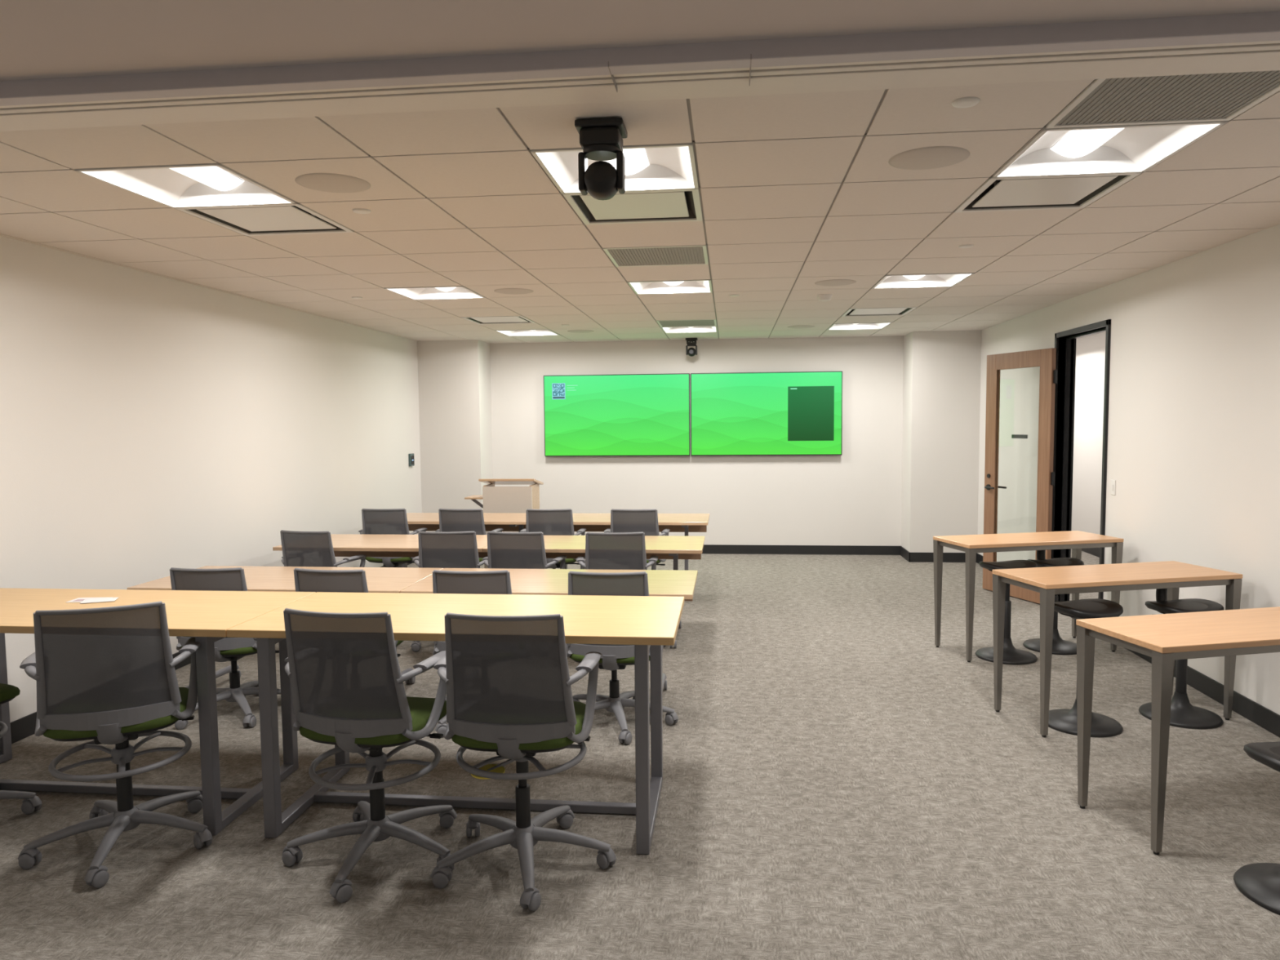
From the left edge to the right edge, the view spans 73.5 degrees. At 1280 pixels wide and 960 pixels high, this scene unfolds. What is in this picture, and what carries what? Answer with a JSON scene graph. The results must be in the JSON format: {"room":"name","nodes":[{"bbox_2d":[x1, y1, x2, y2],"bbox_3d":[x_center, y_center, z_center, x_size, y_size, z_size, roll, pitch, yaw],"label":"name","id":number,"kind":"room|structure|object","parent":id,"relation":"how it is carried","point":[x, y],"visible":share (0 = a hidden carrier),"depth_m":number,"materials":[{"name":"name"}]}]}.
{"room":"classroom","nodes":[
{"label":"classroom","id":0,"kind":"room"},
{"bbox_2d":[0,235,422,722],"bbox_3d":[-3.434,-0.014,4.565,0.120,2.850,13.550,0,4,6],"label":"wall","id":1,"kind":"structure","parent":0,"point":[151,424],"depth_m":5.86,"materials":[{"name":"paint"}]},
{"bbox_2d":[10,560,413,743],"bbox_3d":[-3.389,1.371,4.345,0.012,0.115,12.930,0,4,6],"label":"baseboard","id":2,"kind":"structure","parent":1,"relation":"attached to","point":[21,728],"depth_m":4.68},
{"bbox_2d":[408,453,414,466],"bbox_3d":[-2.755,-0.244,10.339,0.032,0.150,0.120,0,4,6],"label":"wall control panel","id":3,"kind":"object","parent":1,"relation":"attached to","point":[411,456],"visible":1,"depth_m":10.31,"materials":[{"name":"black plastic"}]},
{"bbox_2d":[0,548,1279,959],"bbox_3d":[0.892,1.376,5.295,8.530,0.100,15.900,0,4,6],"label":"floor","id":4,"kind":"structure","parent":0,"point":[840,782],"depth_m":3.59,"materials":[{"name":"carpet"}]},
{"bbox_2d":[0,683,41,814],"bbox_3d":[-2.991,0.961,3.594,0.681,1.029,0.678,1,4,22],"label":"chair","id":5,"kind":"object","parent":4,"relation":"on","point":[31,803],"visible":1,"depth_m":3.73,"materials":[{"name":"grey plastic"}]},
{"bbox_2d":[17,600,212,888],"bbox_3d":[-2.092,0.966,3.419,0.681,1.029,0.678,-2,4,-21],"label":"chair","id":6,"kind":"object","parent":4,"relation":"on","point":[103,675],"visible":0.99,"depth_m":3.23,"materials":[{"name":"grey fabric"}]},
{"bbox_2d":[0,587,315,835],"bbox_3d":[-2.511,1.011,3.936,1.796,0.875,0.760,0,4,6],"label":"conference table","id":7,"kind":"object","parent":4,"relation":"on","point":[206,616],"visible":0.86,"depth_m":3.91,"materials":[{"name":"brown wood"}]},
{"bbox_2d":[66,597,118,603],"bbox_3d":[-2.563,0.565,4.021,0.220,0.004,0.139,-1,4,-3],"label":"leaflet","id":8,"kind":"object","parent":7,"relation":"on","point":[82,600],"visible":1,"depth_m":4.02,"materials":[{"name":"white paper"}]},
{"bbox_2d":[169,567,280,729],"bbox_3d":[-2.393,0.918,5.057,0.686,0.904,0.667,0,4,3],"label":"office chair","id":9,"kind":"object","parent":4,"relation":"on","point":[226,649],"visible":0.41,"depth_m":4.80,"materials":[{"name":"grey fabric"}]},
{"bbox_2d":[127,565,443,688],"bbox_3d":[-2.133,0.975,5.320,1.648,0.750,0.760,0,4,6],"label":"table","id":10,"kind":"object","parent":4,"relation":"on","point":[273,579],"visible":0.17,"depth_m":5.29,"materials":[{"name":"brown wood"}]},
{"bbox_2d":[280,529,365,567],"bbox_3d":[-2.422,0.807,6.656,0.686,0.904,0.667,0,4,14],"label":"office chair","id":11,"kind":"object","parent":4,"relation":"on","point":[300,548],"visible":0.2,"depth_m":6.36,"materials":[{"name":"grey fabric"}]},
{"bbox_2d":[293,568,403,657],"bbox_3d":[-1.627,0.919,4.943,0.666,0.904,0.687,0,4,10],"label":"office chair","id":12,"kind":"object","parent":4,"relation":"on","point":[305,580],"visible":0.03,"depth_m":4.66,"materials":[{"name":"grey fabric"}]},
{"bbox_2d":[281,608,457,902],"bbox_3d":[-1.031,0.963,3.313,0.685,1.029,0.669,0,4,12],"label":"chair","id":13,"kind":"object","parent":4,"relation":"on","point":[348,690],"visible":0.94,"depth_m":3.12,"materials":[{"name":"grey fabric"}]},
{"bbox_2d":[272,533,487,557],"bbox_3d":[-1.967,0.863,6.918,1.648,0.750,0.760,0,4,6],"label":"table","id":14,"kind":"object","parent":4,"relation":"on","point":[344,544],"visible":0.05,"depth_m":6.92,"materials":[{"name":"brown wood"}]},
{"bbox_2d":[358,508,426,567],"bbox_3d":[-2.360,0.696,8.253,0.686,0.904,0.667,0,4,4],"label":"office chair","id":15,"kind":"object","parent":4,"relation":"on","point":[375,521],"visible":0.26,"depth_m":7.96,"materials":[{"name":"grey fabric"}]},
{"bbox_2d":[410,531,488,652],"bbox_3d":[-1.372,0.808,6.516,0.666,0.904,0.687,0,4,1],"label":"office chair","id":16,"kind":"object","parent":4,"relation":"on","point":[456,549],"visible":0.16,"depth_m":6.25,"materials":[{"name":"grey fabric"}]},
{"bbox_2d":[417,339,492,532],"bbox_3d":[-2.328,-0.436,10.886,0.770,2.800,0.520,0,4,6],"label":"pilaster","id":17,"kind":"object","parent":4,"relation":"on","point":[454,376],"visible":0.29,"depth_m":10.62,"materials":[{"name":"paint"}]},
{"bbox_2d":[226,591,684,854],"bbox_3d":[-0.721,1.008,3.749,1.796,0.875,0.760,0,4,6],"label":"conference table","id":18,"kind":"object","parent":4,"relation":"on","point":[646,623],"visible":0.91,"depth_m":3.69,"materials":[{"name":"brown wood"}]},
{"bbox_2d":[401,512,525,567],"bbox_3d":[-1.791,0.744,8.604,1.648,0.750,0.760,0,4,6],"label":"table","id":19,"kind":"object","parent":4,"relation":"on","point":[507,522],"visible":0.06,"depth_m":8.62,"materials":[{"name":"brown wood"}]},
{"bbox_2d":[435,508,502,562],"bbox_3d":[-1.585,0.697,8.139,0.666,0.904,0.687,0,4,8],"label":"office chair","id":20,"kind":"object","parent":4,"relation":"on","point":[451,520],"visible":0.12,"depth_m":7.87,"materials":[{"name":"grey fabric"}]},
{"bbox_2d":[432,569,511,737],"bbox_3d":[-0.890,0.915,4.900,0.686,0.904,0.667,0,4,4],"label":"office chair","id":21,"kind":"object","parent":4,"relation":"on","point":[490,582],"visible":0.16,"depth_m":4.58,"materials":[{"name":"grey fabric"}]},
{"bbox_2d":[464,479,543,568],"bbox_3d":[-1.523,0.509,9.618,0.810,1.076,0.467,0,4,6],"label":"lectern","id":22,"kind":"object","parent":4,"relation":"on","point":[509,500],"visible":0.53,"depth_m":9.39,"materials":[{"name":"brown wood"}]},
{"bbox_2d":[430,612,616,911],"bbox_3d":[-0.425,0.962,3.261,0.666,1.029,0.687,0,4,5],"label":"chair","id":23,"kind":"object","parent":4,"relation":"on","point":[508,680],"visible":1,"depth_m":3.05,"materials":[{"name":"grey fabric"}]},
{"bbox_2d":[482,531,566,568],"bbox_3d":[-0.863,0.805,6.492,0.686,0.904,0.667,0,4,9],"label":"office chair","id":24,"kind":"object","parent":4,"relation":"on","point":[508,550],"visible":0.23,"depth_m":6.20,"materials":[{"name":"grey fabric"}]},
{"bbox_2d":[400,568,697,724],"bbox_3d":[-0.490,0.972,5.148,1.648,0.750,0.760,0,4,6],"label":"table","id":25,"kind":"object","parent":4,"relation":"on","point":[666,583],"visible":0.22,"depth_m":5.08,"materials":[{"name":"brown wood"}]},
{"bbox_2d":[520,508,586,568],"bbox_3d":[-0.814,0.694,8.092,0.686,0.904,0.667,0,4,3],"label":"office chair","id":26,"kind":"object","parent":4,"relation":"on","point":[547,522],"visible":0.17,"depth_m":7.79,"materials":[{"name":"grey fabric"}]},
{"bbox_2d":[481,535,705,648],"bbox_3d":[-0.324,0.860,6.746,1.648,0.750,0.760,0,4,6],"label":"table","id":27,"kind":"object","parent":4,"relation":"on","point":[675,548],"visible":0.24,"depth_m":6.69,"materials":[{"name":"brown wood"}]},
{"bbox_2d":[576,532,665,647],"bbox_3d":[-0.139,0.806,6.386,0.666,0.904,0.687,0,4,2],"label":"office chair","id":28,"kind":"object","parent":4,"relation":"on","point":[626,550],"visible":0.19,"depth_m":6.12,"materials":[{"name":"grey fabric"}]},
{"bbox_2d":[565,571,678,744],"bbox_3d":[-0.120,0.916,4.788,0.666,0.904,0.687,0,4,5],"label":"office chair","id":29,"kind":"object","parent":4,"relation":"on","point":[614,657],"visible":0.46,"depth_m":4.57,"materials":[{"name":"grey fabric"}]},
{"bbox_2d":[564,513,709,570],"bbox_3d":[-0.148,0.742,8.433,1.648,0.750,0.760,0,4,6],"label":"table","id":30,"kind":"object","parent":4,"relation":"on","point":[675,522],"visible":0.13,"depth_m":8.46,"materials":[{"name":"brown wood"}]},
{"bbox_2d":[604,508,670,565],"bbox_3d":[0.001,0.695,7.975,0.666,0.904,0.687,0,4,6],"label":"office chair","id":31,"kind":"object","parent":4,"relation":"on","point":[622,521],"visible":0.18,"depth_m":7.71,"materials":[{"name":"grey fabric"}]},
{"bbox_2d":[975,560,1037,664],"bbox_3d":[2.595,0.916,6.062,0.406,0.681,0.406,-1,4,-11],"label":"stool","id":32,"kind":"object","parent":4,"relation":"on","point":[1011,655],"visible":0.63,"depth_m":6.03,"materials":[{"name":"black plastic"}]},
{"bbox_2d":[933,530,1124,662],"bbox_3d":[2.812,0.829,6.253,1.220,0.825,0.470,-1,4,-11],"label":"side table","id":33,"kind":"object","parent":4,"relation":"on","point":[1076,540],"visible":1,"depth_m":6.11,"materials":[{"name":"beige wood"}]},
{"bbox_2d":[1022,550,1084,654],"bbox_3d":[3.042,0.857,6.294,0.406,0.758,0.406,-1,4,-11],"label":"stool","id":34,"kind":"object","parent":4,"relation":"on","point":[1060,646],"visible":0.48,"depth_m":6.26,"materials":[{"name":"black plastic"}]},
{"bbox_2d":[1048,598,1123,737],"bbox_3d":[2.435,1.010,4.715,0.406,0.681,0.406,-2,4,-17],"label":"stool","id":35,"kind":"object","parent":4,"relation":"on","point":[1063,720],"visible":0.55,"depth_m":4.64,"materials":[{"name":"black plastic"}]},
{"bbox_2d":[991,560,1242,737],"bbox_3d":[2.670,0.927,4.843,1.220,0.825,0.470,-1,4,-11],"label":"side table","id":36,"kind":"object","parent":4,"relation":"on","point":[1049,581],"visible":0.92,"depth_m":4.71,"materials":[{"name":"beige wood"}]},
{"bbox_2d":[1075,606,1279,854],"bbox_3d":[2.527,1.014,3.615,1.220,0.825,0.470,-1,4,-11],"label":"side table","id":37,"kind":"object","parent":4,"relation":"on","point":[1166,638],"visible":1,"depth_m":3.43,"materials":[{"name":"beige wood"}]},
{"bbox_2d":[1138,588,1223,728],"bbox_3d":[3.049,0.959,4.819,0.406,0.758,0.406,-1,4,-11],"label":"stool","id":38,"kind":"object","parent":4,"relation":"on","point":[1184,714],"visible":0.56,"depth_m":4.79,"materials":[{"name":"black plastic"}]},
{"bbox_2d":[1233,741,1279,915],"bbox_3d":[2.337,1.207,3.006,0.406,0.526,0.406,-1,4,-5],"label":"stool","id":39,"kind":"object","parent":4,"relation":"on","point":[1260,882],"visible":1,"depth_m":3.04,"materials":[{"name":"black plastic"}]},
{"bbox_2d":[0,79,1279,343],"bbox_3d":[0.224,-1.607,6.697,6.720,0.270,8.140,0,4,6],"label":"ceiling","id":40,"kind":"structure","parent":0,"point":[797,191],"depth_m":4.25,"materials":[{"name":"tile"}]},
{"bbox_2d":[74,162,296,208],"bbox_3d":[-1.896,-1.305,3.636,0.602,0.134,0.602,0,4,6],"label":"light","id":41,"kind":"object","parent":40,"relation":"in","point":[202,184],"depth_m":3.78,"materials":[{"name":"white plastic"}]},
{"bbox_2d":[174,201,354,235],"bbox_3d":[-1.833,-1.333,4.241,0.602,0.103,0.602,0,4,6],"label":"air diffuser","id":42,"kind":"object","parent":40,"relation":"in","point":[277,219],"depth_m":4.24,"materials":[{"name":"white metal"}]},
{"bbox_2d":[294,173,370,192],"bbox_3d":[-1.286,-1.241,3.595,0.300,0.006,0.300,0,4,6],"label":"ceiling speaker","id":43,"kind":"object","parent":40,"relation":"in","point":[325,182],"depth_m":3.57},
{"bbox_2d":[351,296,362,298],"bbox_3d":[-2.263,-1.457,6.856,0.084,0.008,0.084,0,4,6],"label":"cover plate","id":44,"kind":"object","parent":40,"relation":"attached to","point":[353,297],"visible":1,"depth_m":6.83,"materials":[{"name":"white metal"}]},
{"bbox_2d":[352,208,370,213],"bbox_3d":[-1.318,-1.272,4.060,0.084,0.008,0.084,0,4,6],"label":"cover plate","id":45,"kind":"object","parent":40,"relation":"attached to","point":[360,211],"visible":1,"depth_m":4.04,"materials":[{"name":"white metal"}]},
{"bbox_2d":[383,285,485,299],"bbox_3d":[-1.581,-1.517,6.660,0.602,0.134,0.602,0,4,6],"label":"light","id":46,"kind":"object","parent":40,"relation":"in","point":[452,291],"depth_m":6.91,"materials":[{"name":"white plastic"}]},
{"bbox_2d":[460,315,536,324],"bbox_3d":[-1.391,-1.629,8.475,0.602,0.103,0.602,0,4,6],"label":"air diffuser","id":47,"kind":"object","parent":40,"relation":"in","point":[496,319],"depth_m":8.50,"materials":[{"name":"white metal"}]},
{"bbox_2d":[493,288,533,294],"bbox_3d":[-0.972,-1.452,6.601,0.300,0.006,0.300,0,4,6],"label":"ceiling speaker","id":48,"kind":"object","parent":40,"relation":"in","point":[504,291],"depth_m":6.56},
{"bbox_2d":[495,328,559,336],"bbox_3d":[-1.265,-1.728,9.684,0.602,0.134,0.602,0,4,6],"label":"light","id":49,"kind":"object","parent":40,"relation":"in","point":[542,331],"depth_m":9.95,"materials":[{"name":"white plastic"}]},
{"bbox_2d":[567,329,594,333],"bbox_3d":[-0.662,-1.660,9.578,0.300,0.006,0.300,0,4,6],"label":"ceiling speaker","id":50,"kind":"object","parent":40,"relation":"in","point":[571,331],"depth_m":9.52},
{"bbox_2d":[574,117,627,199],"bbox_3d":[-0.129,-1.081,2.927,0.161,0.245,0.166,0,4,6],"label":"camera","id":51,"kind":"object","parent":40,"relation":"hanging from","point":[601,140],"visible":1,"depth_m":2.86,"materials":[{"name":"black plastic"}]},
{"bbox_2d":[530,142,698,194],"bbox_3d":[-0.077,-1.308,3.446,0.602,0.134,0.602,0,4,6],"label":"light","id":52,"kind":"object","parent":40,"relation":"in","point":[663,166],"depth_m":3.56,"materials":[{"name":"white plastic"}]},
{"bbox_2d":[563,188,702,224],"bbox_3d":[-0.014,-1.336,4.051,0.602,0.103,0.602,0,4,6],"label":"air diffuser","id":53,"kind":"object","parent":40,"relation":"in","point":[676,205],"depth_m":4.07,"materials":[{"name":"white metal"}]},
{"bbox_2d":[0,11,1279,131],"bbox_3d":[-0.210,-1.225,2.529,6.720,0.151,0.318,0,4,6],"label":"track","id":54,"kind":"object","parent":40,"relation":"attached to","point":[1239,42],"visible":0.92,"depth_m":2.45,"materials":[{"name":"grey metal"}]},
{"bbox_2d":[602,244,708,266],"bbox_3d":[0.112,-1.378,5.264,0.602,0.017,0.602,0,4,6],"label":"return grille","id":55,"kind":"object","parent":40,"relation":"in","point":[691,255],"depth_m":5.25,"materials":[{"name":"white metal"}]},
{"bbox_2d":[627,278,712,294],"bbox_3d":[0.238,-1.520,6.470,0.602,0.134,0.602,0,4,6],"label":"light","id":56,"kind":"object","parent":40,"relation":"in","point":[704,286],"depth_m":6.72,"materials":[{"name":"white plastic"}]},
{"bbox_2d":[656,319,716,327],"bbox_3d":[0.491,-1.632,8.893,0.602,0.017,0.602,0,4,6],"label":"return grille","id":57,"kind":"object","parent":40,"relation":"in","point":[696,322],"depth_m":8.89,"materials":[{"name":"grey metal"}]},
{"bbox_2d":[661,325,717,333],"bbox_3d":[0.554,-1.731,9.494,0.602,0.134,0.602,0,4,6],"label":"light","id":58,"kind":"object","parent":40,"relation":"in","point":[676,329],"depth_m":9.76,"materials":[{"name":"white plastic"}]},
{"bbox_2d":[685,337,697,356],"bbox_3d":[0.632,-1.625,10.510,0.144,0.219,0.148,0,4,6],"label":"camera","id":59,"kind":"object","parent":40,"relation":"hanging from","point":[691,352],"visible":1,"depth_m":10.47,"materials":[{"name":"black plastic"}]},
{"bbox_2d":[787,324,815,328],"bbox_3d":[1.755,-1.664,9.325,0.300,0.006,0.300,0,4,6],"label":"ceiling speaker","id":60,"kind":"object","parent":40,"relation":"in","point":[801,326],"depth_m":9.29},
{"bbox_2d":[817,293,831,301],"bbox_3d":[1.498,-1.479,6.956,0.120,0.045,0.120,0,4,6],"label":"smoke detector","id":61,"kind":"object","parent":40,"relation":"attached to","point":[822,297],"visible":1,"depth_m":6.91,"materials":[{"name":"white plastic"}]},
{"bbox_2d":[814,279,856,286],"bbox_3d":[1.443,-1.454,6.329,0.300,0.006,0.300,0,4,6],"label":"ceiling speaker","id":62,"kind":"object","parent":40,"relation":"in","point":[832,282],"depth_m":6.30},
{"bbox_2d":[826,322,892,329],"bbox_3d":[2.372,-1.735,9.304,0.602,0.134,0.602,0,4,6],"label":"light","id":63,"kind":"object","parent":40,"relation":"in","point":[864,325],"depth_m":9.56,"materials":[{"name":"white plastic"}]},
{"bbox_2d":[841,306,917,316],"bbox_3d":[2.246,-1.635,8.095,0.602,0.103,0.602,0,4,6],"label":"air diffuser","id":64,"kind":"object","parent":40,"relation":"in","point":[904,310],"depth_m":8.13,"materials":[{"name":"white metal"}]},
{"bbox_2d":[871,272,974,288],"bbox_3d":[2.057,-1.523,6.280,0.602,0.134,0.602,0,4,6],"label":"light","id":65,"kind":"object","parent":40,"relation":"in","point":[925,280],"depth_m":6.53,"materials":[{"name":"white plastic"}]},
{"bbox_2d":[888,146,969,169],"bbox_3d":[1.119,-1.244,3.324,0.300,0.006,0.300,0,4,6],"label":"ceiling speaker","id":66,"kind":"object","parent":40,"relation":"in","point":[934,157],"depth_m":3.30},
{"bbox_2d":[951,96,979,108],"bbox_3d":[1.037,-1.201,2.731,0.084,0.008,0.084,0,4,6],"label":"cover plate","id":67,"kind":"object","parent":40,"relation":"attached to","point":[964,102],"visible":1,"depth_m":2.72,"materials":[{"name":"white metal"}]},
{"bbox_2d":[958,244,973,248],"bbox_3d":[1.909,-1.367,5.017,0.084,0.008,0.084,0,4,6],"label":"cover plate","id":68,"kind":"object","parent":40,"relation":"attached to","point":[966,246],"visible":1,"depth_m":5.00,"materials":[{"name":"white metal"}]},
{"bbox_2d":[954,172,1142,212],"bbox_3d":[1.805,-1.339,3.861,0.602,0.103,0.602,0,4,6],"label":"air diffuser","id":69,"kind":"object","parent":40,"relation":"in","point":[1074,191],"depth_m":3.86,"materials":[{"name":"white metal"}]},
{"bbox_2d":[991,120,1227,177],"bbox_3d":[1.742,-1.311,3.256,0.602,0.134,0.602,0,4,6],"label":"light","id":70,"kind":"object","parent":40,"relation":"in","point":[1122,148],"depth_m":3.39,"materials":[{"name":"white plastic"}]},
{"bbox_2d":[1045,70,1279,128],"bbox_3d":[1.679,-1.211,2.655,0.602,0.017,0.602,0,4,6],"label":"return grille","id":71,"kind":"object","parent":40,"relation":"in","point":[1208,97],"depth_m":2.73,"materials":[{"name":"white metal"}]},
{"bbox_2d":[0,0,1279,80],"bbox_3d":[-0.487,-1.065,-0.117,6.720,0.100,5.015,0,4,6],"label":"ceiling","id":72,"kind":"structure","parent":0,"point":[39,39],"depth_m":2.21,"materials":[{"name":"white paint"}]},
{"bbox_2d":[489,336,903,546],"bbox_3d":[0.664,-0.488,10.892,6.720,2.850,0.120,0,4,6],"label":"wall","id":73,"kind":"structure","parent":0,"point":[854,497],"depth_m":10.79,"materials":[{"name":"paint"}]},
{"bbox_2d":[543,373,690,456],"bbox_3d":[-0.296,-0.818,10.864,1.858,1.030,0.078,0,4,6],"label":"display screen","id":74,"kind":"object","parent":73,"relation":"attached to","point":[628,415],"visible":1,"depth_m":10.83,"materials":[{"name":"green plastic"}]},
{"bbox_2d":[690,371,842,455],"bbox_3d":[1.564,-0.821,10.670,1.862,1.030,0.079,0,4,6],"label":"display screen","id":75,"kind":"object","parent":73,"relation":"attached to","point":[795,413],"visible":1,"depth_m":10.63,"materials":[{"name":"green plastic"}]},
{"bbox_2d":[702,544,976,562],"bbox_3d":[0.642,0.899,10.663,6.720,0.115,0.532,0,4,6],"label":"baseboard","id":76,"kind":"structure","parent":73,"relation":"attached to","point":[909,557],"depth_m":10.73,"materials":[{"name":"black rubber"}]},
{"bbox_2d":[901,330,981,552],"bbox_3d":[3.590,-0.446,10.268,0.770,2.800,0.520,0,4,6],"label":"pilaster","id":77,"kind":"object","parent":73,"relation":"attached to","point":[940,439],"visible":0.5,"depth_m":10.02,"materials":[{"name":"paint"}]},
{"bbox_2d":[1071,332,1106,534],"bbox_3d":[5.435,-0.349,8.631,0.120,2.800,7.900,0,4,6],"label":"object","id":78,"kind":"structure","parent":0,"point":[1090,349],"depth_m":10.68,"materials":[{"name":"paint"}]},
{"bbox_2d":[977,223,1279,715],"bbox_3d":[3.373,-0.025,3.854,0.130,2.850,13.550,0,4,6],"label":"wall","id":79,"kind":"structure","parent":0,"point":[1193,456],"depth_m":5.48,"materials":[{"name":"paint"}]},
{"bbox_2d":[982,347,1057,604],"bbox_3d":[3.529,-0.043,7.997,0.163,2.290,0.872,-2,4,-17],"label":"door","id":80,"kind":"structure","parent":79,"relation":"in","point":[1045,358],"depth_m":7.88,"materials":[{"name":"brown wood"}]},
{"bbox_2d":[1051,319,1111,601],"bbox_3d":[3.716,-0.048,7.138,0.170,2.435,1.090,0,4,6],"label":"door frame","id":81,"kind":"structure","parent":79,"relation":"attached to","point":[1064,513],"depth_m":7.58,"materials":[{"name":"black metal"}]},
{"bbox_2d":[1111,480,1115,495],"bbox_3d":[3.578,0.057,6.484,0.009,0.114,0.074,0,4,6],"label":"light switch","id":82,"kind":"object","parent":79,"relation":"attached to","point":[1113,482],"visible":1,"depth_m":6.47,"materials":[{"name":"white plastic"}]},
{"bbox_2d":[976,552,1279,737],"bbox_3d":[3.283,1.360,3.648,0.012,0.115,12.930,0,4,6],"label":"baseboard","id":83,"kind":"structure","parent":79,"relation":"attached to","point":[1264,717],"depth_m":4.91,"materials":[{"name":"black rubber"}]},
{"bbox_3d":[4.654,-0.344,8.662,1.680,2.800,8.000,0,4,6],"label":"wall","id":84,"kind":"structure","parent":0,"visible":0},
{"bbox_2d":[1081,547,1099,557],"bbox_3d":[5.376,0.994,8.680,0.012,0.115,7.800,0,4,6],"label":"baseboard","id":85,"kind":"structure","parent":84,"relation":"attached to","point":[1094,551],"depth_m":10.53,"materials":[{"name":"black rubber"}]}
]}

